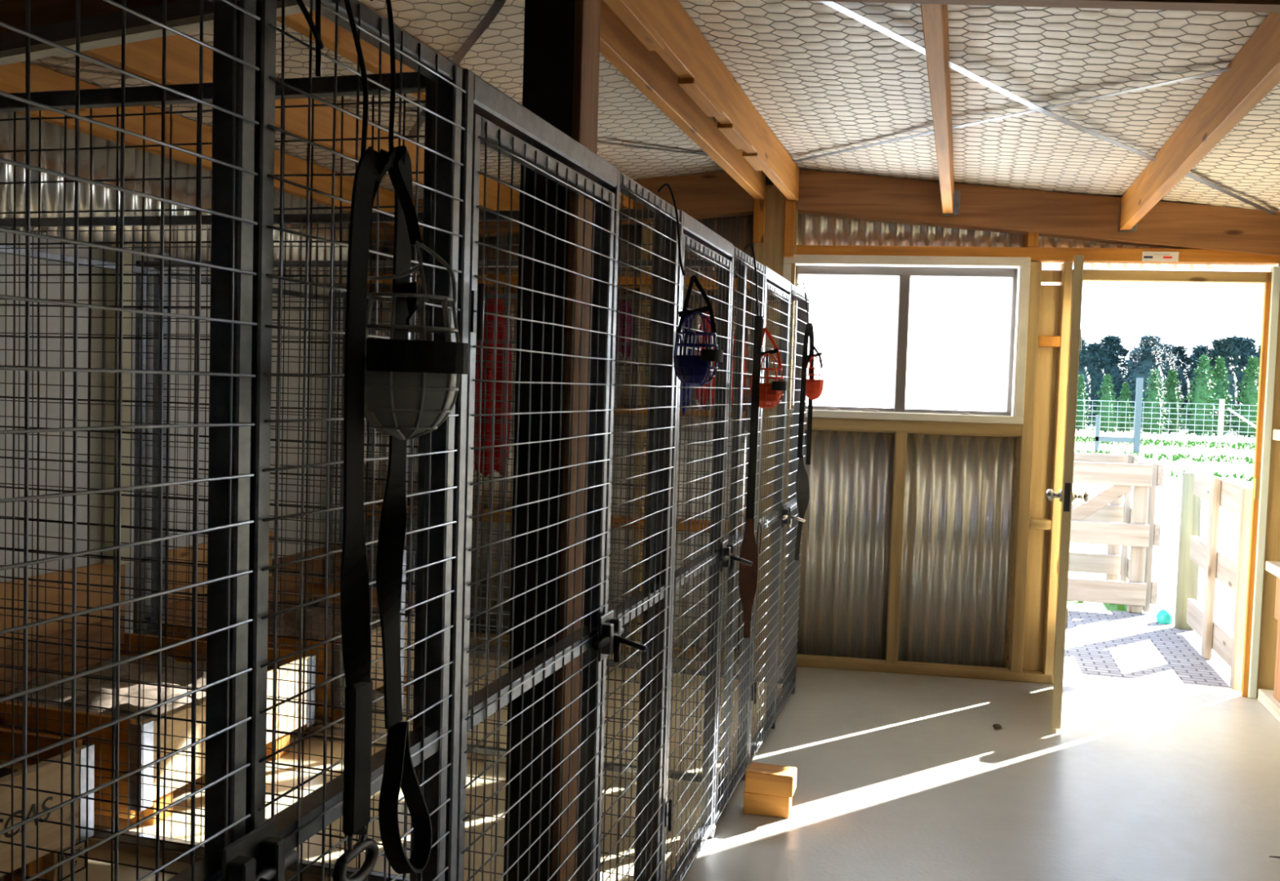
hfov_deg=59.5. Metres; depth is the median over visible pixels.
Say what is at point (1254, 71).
rafter
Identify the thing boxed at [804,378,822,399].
cup
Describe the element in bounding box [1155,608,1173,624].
ball
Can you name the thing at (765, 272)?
post
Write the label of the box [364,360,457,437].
cup
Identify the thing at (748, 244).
wire hook
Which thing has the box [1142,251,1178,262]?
sign
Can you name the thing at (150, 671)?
platform
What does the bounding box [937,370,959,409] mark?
pine tree
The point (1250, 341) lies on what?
pine tree
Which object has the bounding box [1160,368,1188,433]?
pine tree
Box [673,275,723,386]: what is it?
dog muzzle
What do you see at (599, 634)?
gate
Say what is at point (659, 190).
wire hook
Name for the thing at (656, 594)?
fence
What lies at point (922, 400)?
wire fence
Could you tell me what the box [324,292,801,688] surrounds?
wall
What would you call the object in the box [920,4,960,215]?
rafter
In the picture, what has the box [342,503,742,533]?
nogging
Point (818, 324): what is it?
pine tree
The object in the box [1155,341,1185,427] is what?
pine tree
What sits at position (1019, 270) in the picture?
window
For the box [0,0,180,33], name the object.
rafter
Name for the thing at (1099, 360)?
pine tree
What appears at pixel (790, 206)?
cleat
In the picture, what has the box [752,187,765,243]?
cleat
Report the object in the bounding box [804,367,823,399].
basket
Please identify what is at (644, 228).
stud
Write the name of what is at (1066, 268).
stud
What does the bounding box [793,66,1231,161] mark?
strap
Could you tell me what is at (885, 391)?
fence post
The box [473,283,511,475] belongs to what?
coat
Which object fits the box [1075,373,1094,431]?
pine tree
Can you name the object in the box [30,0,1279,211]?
ceiling
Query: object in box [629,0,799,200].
rafter
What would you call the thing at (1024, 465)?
stud
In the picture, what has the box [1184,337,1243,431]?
pine tree
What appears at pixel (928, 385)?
pine tree
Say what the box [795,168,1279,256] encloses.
ceiling beam
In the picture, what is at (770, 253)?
wooden post
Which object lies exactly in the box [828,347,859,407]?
pine tree
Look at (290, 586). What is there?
wooden board
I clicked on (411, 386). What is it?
basket
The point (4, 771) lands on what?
bedding
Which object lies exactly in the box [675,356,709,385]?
cup
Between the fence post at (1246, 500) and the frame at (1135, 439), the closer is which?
the fence post at (1246, 500)
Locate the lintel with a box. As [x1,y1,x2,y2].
[795,244,1279,265]
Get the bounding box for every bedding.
[0,767,18,777]
[267,596,414,644]
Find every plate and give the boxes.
[469,631,509,646]
[789,416,1022,436]
[795,653,1053,684]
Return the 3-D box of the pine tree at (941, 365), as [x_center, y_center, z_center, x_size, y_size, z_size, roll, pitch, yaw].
[17.116,-3.563,63.652,3.009,4.930,2.986,1,3,-8]
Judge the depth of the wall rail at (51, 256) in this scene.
4.23 m
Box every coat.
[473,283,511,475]
[615,292,634,359]
[680,302,692,414]
[696,311,716,407]
[730,328,746,408]
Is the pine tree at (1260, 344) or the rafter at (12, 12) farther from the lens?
the pine tree at (1260, 344)
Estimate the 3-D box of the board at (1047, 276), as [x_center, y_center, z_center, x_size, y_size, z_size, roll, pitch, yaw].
[2.004,-0.803,5.480,0.103,0.057,0.040,2,3,9]
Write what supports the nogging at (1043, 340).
attached to the wall at (959, 508)
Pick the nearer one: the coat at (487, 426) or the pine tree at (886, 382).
the coat at (487, 426)
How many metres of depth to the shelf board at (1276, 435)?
5.19 m
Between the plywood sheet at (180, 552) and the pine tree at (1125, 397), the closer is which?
the plywood sheet at (180, 552)
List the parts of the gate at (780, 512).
rail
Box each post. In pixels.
[444,68,474,880]
[502,0,600,880]
[658,209,684,880]
[739,184,797,666]
[746,265,766,768]
[882,389,887,408]
[1174,472,1203,630]
[1217,399,1225,441]
[1229,487,1253,689]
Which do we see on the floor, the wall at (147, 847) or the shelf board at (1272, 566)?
the wall at (147, 847)
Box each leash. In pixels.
[738,315,763,638]
[794,322,813,560]
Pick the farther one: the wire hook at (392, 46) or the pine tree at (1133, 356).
the pine tree at (1133, 356)
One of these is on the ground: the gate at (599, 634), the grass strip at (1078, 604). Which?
the grass strip at (1078, 604)
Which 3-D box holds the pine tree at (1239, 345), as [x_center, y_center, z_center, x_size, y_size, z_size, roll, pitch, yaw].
[32.948,-3.220,62.239,3.519,5.341,3.547,2,3,-1]
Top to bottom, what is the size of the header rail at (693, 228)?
0.041 m
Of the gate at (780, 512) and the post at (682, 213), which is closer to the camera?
the post at (682, 213)
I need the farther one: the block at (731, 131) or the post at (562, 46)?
the block at (731, 131)
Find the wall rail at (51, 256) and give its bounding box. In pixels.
[0,244,328,301]
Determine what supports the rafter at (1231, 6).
attached to the wall
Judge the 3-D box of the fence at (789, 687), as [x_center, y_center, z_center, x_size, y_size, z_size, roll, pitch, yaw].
[0.652,0.264,4.876,0.042,1.835,0.600,3,3,16]
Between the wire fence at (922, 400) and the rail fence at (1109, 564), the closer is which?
the rail fence at (1109, 564)
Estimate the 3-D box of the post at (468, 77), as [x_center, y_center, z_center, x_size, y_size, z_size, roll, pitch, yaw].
[-0.281,0.393,1.632,0.032,1.838,0.025,3,3,16]
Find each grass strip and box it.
[1066,600,1127,611]
[1074,448,1254,464]
[1075,435,1255,450]
[1164,467,1253,483]
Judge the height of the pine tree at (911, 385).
3.575 m
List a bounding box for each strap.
[20,61,708,155]
[379,0,506,183]
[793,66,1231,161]
[817,0,1278,214]
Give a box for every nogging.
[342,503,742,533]
[367,272,751,290]
[613,406,746,417]
[1029,518,1051,529]
[1037,335,1060,346]
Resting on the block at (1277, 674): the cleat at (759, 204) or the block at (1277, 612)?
the block at (1277, 612)
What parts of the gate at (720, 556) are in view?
rail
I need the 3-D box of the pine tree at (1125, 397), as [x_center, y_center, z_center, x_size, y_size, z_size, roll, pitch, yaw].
[21.886,-1.502,50.544,1.283,2.313,1.280,2,3,0]
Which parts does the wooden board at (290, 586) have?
leg, leg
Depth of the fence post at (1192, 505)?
6.93 m
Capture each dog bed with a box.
[0,615,315,825]
[0,728,94,880]
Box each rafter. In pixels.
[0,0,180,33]
[0,62,414,225]
[80,34,519,210]
[275,2,633,208]
[349,171,754,245]
[600,0,765,199]
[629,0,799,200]
[791,0,1279,13]
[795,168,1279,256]
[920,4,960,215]
[1118,13,1279,232]
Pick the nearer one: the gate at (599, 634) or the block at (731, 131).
the gate at (599, 634)
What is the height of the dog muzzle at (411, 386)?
0.328 m
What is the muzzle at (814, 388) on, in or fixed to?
hanging from the fence at (789, 687)
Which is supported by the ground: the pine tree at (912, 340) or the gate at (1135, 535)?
the pine tree at (912, 340)
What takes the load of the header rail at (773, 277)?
attached to the post at (765, 272)
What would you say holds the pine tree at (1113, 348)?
on the ground
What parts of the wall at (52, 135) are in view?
lining panel, lining panel, lining panel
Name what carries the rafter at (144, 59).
attached to the rafter at (708, 195)
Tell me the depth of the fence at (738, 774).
3.67 m
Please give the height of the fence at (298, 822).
1.835 m
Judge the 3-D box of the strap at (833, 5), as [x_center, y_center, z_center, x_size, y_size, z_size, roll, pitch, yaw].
[1.420,-1.122,3.831,4.105,0.188,0.068,-1,4,-42]
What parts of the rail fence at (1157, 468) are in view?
rail, rail, rail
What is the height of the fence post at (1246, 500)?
1.030 m
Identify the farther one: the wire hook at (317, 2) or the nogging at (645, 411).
the nogging at (645, 411)
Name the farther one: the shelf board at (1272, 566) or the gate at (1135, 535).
the gate at (1135, 535)
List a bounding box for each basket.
[364,292,459,439]
[673,331,718,386]
[750,368,783,408]
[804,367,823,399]
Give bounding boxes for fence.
[245,0,466,880]
[595,169,681,880]
[707,245,766,837]
[770,283,810,728]
[793,391,1257,439]
[1068,452,1126,580]
[1120,453,1164,612]
[1186,471,1249,666]
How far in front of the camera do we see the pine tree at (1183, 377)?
65.22 m
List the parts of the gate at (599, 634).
rail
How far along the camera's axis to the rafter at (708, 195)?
5.64 m
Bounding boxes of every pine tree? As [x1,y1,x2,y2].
[793,364,817,405]
[795,316,840,405]
[813,361,836,405]
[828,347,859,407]
[855,368,878,407]
[867,348,895,408]
[887,322,924,407]
[905,350,922,408]
[916,376,937,409]
[920,335,964,409]
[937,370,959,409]
[951,350,991,411]
[980,328,1009,411]
[980,351,1006,411]
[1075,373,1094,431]
[1078,339,1100,425]
[1084,341,1119,424]
[1087,373,1124,432]
[1099,333,1131,420]
[1113,381,1134,431]
[1114,333,1172,425]
[1122,349,1140,395]
[1130,368,1176,434]
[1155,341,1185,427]
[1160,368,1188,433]
[1168,344,1196,424]
[1174,355,1226,435]
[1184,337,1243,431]
[1186,344,1212,419]
[1208,355,1237,435]
[1224,334,1259,429]
[1226,354,1259,437]
[1242,335,1260,373]
[1255,342,1261,372]
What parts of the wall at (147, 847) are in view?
floor rail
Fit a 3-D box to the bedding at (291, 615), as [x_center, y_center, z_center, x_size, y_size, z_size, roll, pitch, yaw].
[-1.451,0.801,5.022,0.760,0.070,0.940,3,3,16]
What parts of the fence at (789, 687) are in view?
rail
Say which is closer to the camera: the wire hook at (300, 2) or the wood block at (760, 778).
the wire hook at (300, 2)
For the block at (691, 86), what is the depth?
3.56 m
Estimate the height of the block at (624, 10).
0.028 m
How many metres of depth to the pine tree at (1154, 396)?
48.49 m
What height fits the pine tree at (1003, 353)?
5.381 m
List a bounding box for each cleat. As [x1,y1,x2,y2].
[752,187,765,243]
[783,196,795,257]
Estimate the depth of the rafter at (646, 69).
3.77 m
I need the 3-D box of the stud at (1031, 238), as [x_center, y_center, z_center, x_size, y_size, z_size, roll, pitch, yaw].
[1.910,-0.994,5.459,0.050,0.115,0.085,2,3,9]
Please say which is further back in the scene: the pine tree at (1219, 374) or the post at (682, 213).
the pine tree at (1219, 374)
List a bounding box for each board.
[161,568,415,722]
[1022,284,1061,671]
[1040,270,1061,282]
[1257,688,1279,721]
[1265,560,1279,577]
[1272,429,1279,440]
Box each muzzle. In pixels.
[364,149,470,439]
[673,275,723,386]
[750,327,787,408]
[804,342,823,399]
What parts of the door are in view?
latch plate, knob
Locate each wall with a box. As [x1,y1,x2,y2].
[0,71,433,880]
[0,111,349,635]
[0,208,664,880]
[133,259,746,793]
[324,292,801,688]
[338,174,1278,667]
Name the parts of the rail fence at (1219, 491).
rail, rail, rail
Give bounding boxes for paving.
[1063,607,1233,687]
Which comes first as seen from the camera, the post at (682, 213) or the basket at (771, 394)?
the post at (682, 213)
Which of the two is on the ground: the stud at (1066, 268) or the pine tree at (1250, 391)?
the pine tree at (1250, 391)
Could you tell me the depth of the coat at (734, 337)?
5.63 m
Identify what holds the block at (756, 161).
attached to the rafter at (686, 51)
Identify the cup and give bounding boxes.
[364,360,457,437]
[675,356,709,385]
[751,382,782,408]
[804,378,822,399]
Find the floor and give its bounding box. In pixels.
[0,644,1279,880]
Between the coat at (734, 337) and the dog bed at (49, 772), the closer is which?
the dog bed at (49, 772)
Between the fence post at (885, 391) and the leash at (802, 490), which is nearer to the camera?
the leash at (802, 490)
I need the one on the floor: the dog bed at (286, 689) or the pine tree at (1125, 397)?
the dog bed at (286, 689)
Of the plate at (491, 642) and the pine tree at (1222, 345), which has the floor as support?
the plate at (491, 642)
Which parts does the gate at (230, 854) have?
rail, frame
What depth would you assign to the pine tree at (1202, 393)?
47.92 m
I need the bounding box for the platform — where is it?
[0,654,267,724]
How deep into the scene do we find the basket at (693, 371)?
2.62 m
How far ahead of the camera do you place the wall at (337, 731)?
4.22 m
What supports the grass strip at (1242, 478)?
on the ground
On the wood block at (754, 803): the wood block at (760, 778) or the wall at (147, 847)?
the wood block at (760, 778)
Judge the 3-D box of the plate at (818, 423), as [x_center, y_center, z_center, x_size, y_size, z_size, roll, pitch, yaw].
[1.284,-0.074,5.600,1.188,0.060,0.085,2,3,9]
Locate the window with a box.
[782,254,1031,424]
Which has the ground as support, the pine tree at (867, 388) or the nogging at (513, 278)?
the pine tree at (867, 388)
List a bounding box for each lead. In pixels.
[332,146,392,880]
[375,145,431,873]
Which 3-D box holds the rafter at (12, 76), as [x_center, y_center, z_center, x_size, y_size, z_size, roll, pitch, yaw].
[-1.619,-1.127,4.430,0.047,0.155,3.011,3,3,16]
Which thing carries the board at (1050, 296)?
attached to the wall at (959, 508)
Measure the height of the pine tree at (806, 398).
2.944 m
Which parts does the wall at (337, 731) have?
floor rail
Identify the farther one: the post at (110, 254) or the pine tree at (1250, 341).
the pine tree at (1250, 341)
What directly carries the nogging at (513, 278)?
attached to the wall at (959, 508)
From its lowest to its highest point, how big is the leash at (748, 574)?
1.036 m
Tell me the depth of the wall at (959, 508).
5.70 m
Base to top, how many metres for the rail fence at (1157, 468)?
1.000 m
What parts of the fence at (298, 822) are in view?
rail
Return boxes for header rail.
[473,74,617,187]
[683,211,733,257]
[766,266,791,292]
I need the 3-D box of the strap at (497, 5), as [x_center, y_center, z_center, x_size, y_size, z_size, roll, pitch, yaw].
[-0.839,-1.232,4.265,0.067,0.194,3.508,1,3,-21]
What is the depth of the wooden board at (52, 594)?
4.15 m
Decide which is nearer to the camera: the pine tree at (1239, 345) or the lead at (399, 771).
the lead at (399, 771)
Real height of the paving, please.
0.022 m
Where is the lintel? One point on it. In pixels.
(1045, 255)
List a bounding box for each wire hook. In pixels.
[295,0,324,48]
[315,0,375,175]
[369,0,395,151]
[657,182,684,275]
[743,243,759,317]
[796,280,808,323]
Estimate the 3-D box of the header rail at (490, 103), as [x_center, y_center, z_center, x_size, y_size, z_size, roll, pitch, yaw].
[-0.157,-0.517,1.931,0.034,0.041,0.693,3,3,16]
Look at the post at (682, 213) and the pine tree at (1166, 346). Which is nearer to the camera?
the post at (682, 213)
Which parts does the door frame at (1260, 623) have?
strike plate, architrave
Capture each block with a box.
[603,0,664,50]
[677,76,722,116]
[717,122,751,149]
[742,151,769,170]
[743,791,791,817]
[744,761,796,797]
[1273,620,1279,702]
[1274,576,1279,621]
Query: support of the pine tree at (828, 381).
on the ground
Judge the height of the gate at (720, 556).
1.755 m
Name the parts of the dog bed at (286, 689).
leg, leg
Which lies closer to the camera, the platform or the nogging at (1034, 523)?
the platform
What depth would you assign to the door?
4.66 m
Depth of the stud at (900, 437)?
5.59 m
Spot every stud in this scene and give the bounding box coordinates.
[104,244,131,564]
[630,220,653,642]
[885,431,906,664]
[1008,262,1041,672]
[1024,232,1039,247]
[1042,262,1072,684]
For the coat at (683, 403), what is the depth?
5.65 m
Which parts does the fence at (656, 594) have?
rail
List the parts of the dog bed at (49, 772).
leg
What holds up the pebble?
on the floor
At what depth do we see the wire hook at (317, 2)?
1.21 m
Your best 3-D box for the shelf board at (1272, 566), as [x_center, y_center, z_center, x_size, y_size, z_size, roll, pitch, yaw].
[2.682,0.645,3.971,0.215,0.045,2.660,3,3,16]
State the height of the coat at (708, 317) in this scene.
0.543 m
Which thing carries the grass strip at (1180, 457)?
on the ground
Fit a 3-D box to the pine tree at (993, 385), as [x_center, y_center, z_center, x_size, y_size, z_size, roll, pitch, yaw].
[16.383,-2.357,51.977,1.872,3.575,1.867,0,3,-28]
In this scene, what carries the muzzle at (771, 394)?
hanging from the fence at (738, 774)
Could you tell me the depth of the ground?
14.36 m
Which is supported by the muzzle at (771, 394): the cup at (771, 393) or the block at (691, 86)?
the cup at (771, 393)
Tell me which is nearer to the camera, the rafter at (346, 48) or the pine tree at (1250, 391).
the rafter at (346, 48)
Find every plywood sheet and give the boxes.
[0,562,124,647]
[168,529,272,603]
[272,544,341,584]
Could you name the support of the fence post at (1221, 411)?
on the ground
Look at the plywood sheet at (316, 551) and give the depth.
5.80 m
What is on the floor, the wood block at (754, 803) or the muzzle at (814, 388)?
the wood block at (754, 803)
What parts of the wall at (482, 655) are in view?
floor rail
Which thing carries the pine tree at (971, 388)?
on the ground
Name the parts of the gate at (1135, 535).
rail, rail, rail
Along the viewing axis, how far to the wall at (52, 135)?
4.36 m
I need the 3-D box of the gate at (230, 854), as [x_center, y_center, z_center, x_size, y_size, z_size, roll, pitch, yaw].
[-0.468,0.439,0.819,0.134,1.755,0.768,3,3,16]
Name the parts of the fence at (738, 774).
rail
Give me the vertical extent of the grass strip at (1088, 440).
0.160 m
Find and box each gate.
[0,0,297,880]
[456,111,646,880]
[662,233,752,880]
[749,281,805,764]
[1066,461,1152,613]
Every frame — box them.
[1053,263,1279,697]
[1093,377,1143,453]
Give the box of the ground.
[1068,422,1255,619]
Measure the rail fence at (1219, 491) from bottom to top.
1.000 m
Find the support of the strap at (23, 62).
attached to the ceiling
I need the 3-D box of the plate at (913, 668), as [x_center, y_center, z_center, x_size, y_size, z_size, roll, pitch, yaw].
[1.402,1.150,5.540,1.249,0.045,0.266,2,3,9]
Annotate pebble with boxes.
[992,723,1001,728]
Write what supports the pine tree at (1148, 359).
on the ground
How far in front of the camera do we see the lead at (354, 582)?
1.23 m
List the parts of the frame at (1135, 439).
frame, post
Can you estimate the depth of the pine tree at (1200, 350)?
67.83 m
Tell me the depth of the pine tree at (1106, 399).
49.03 m
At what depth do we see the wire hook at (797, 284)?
4.74 m
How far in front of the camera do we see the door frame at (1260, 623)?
5.31 m
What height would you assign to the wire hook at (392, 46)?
0.210 m
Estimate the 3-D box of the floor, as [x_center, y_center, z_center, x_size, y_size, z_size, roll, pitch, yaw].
[-0.352,1.359,1.854,5.420,0.124,8.860,3,3,16]
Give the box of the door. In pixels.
[1044,255,1089,728]
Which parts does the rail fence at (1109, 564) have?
rail, rail, rail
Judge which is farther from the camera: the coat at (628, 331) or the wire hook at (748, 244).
the coat at (628, 331)
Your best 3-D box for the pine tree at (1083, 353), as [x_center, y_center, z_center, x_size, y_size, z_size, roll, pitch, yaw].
[24.041,-3.216,61.679,2.880,4.844,2.902,2,3,-4]

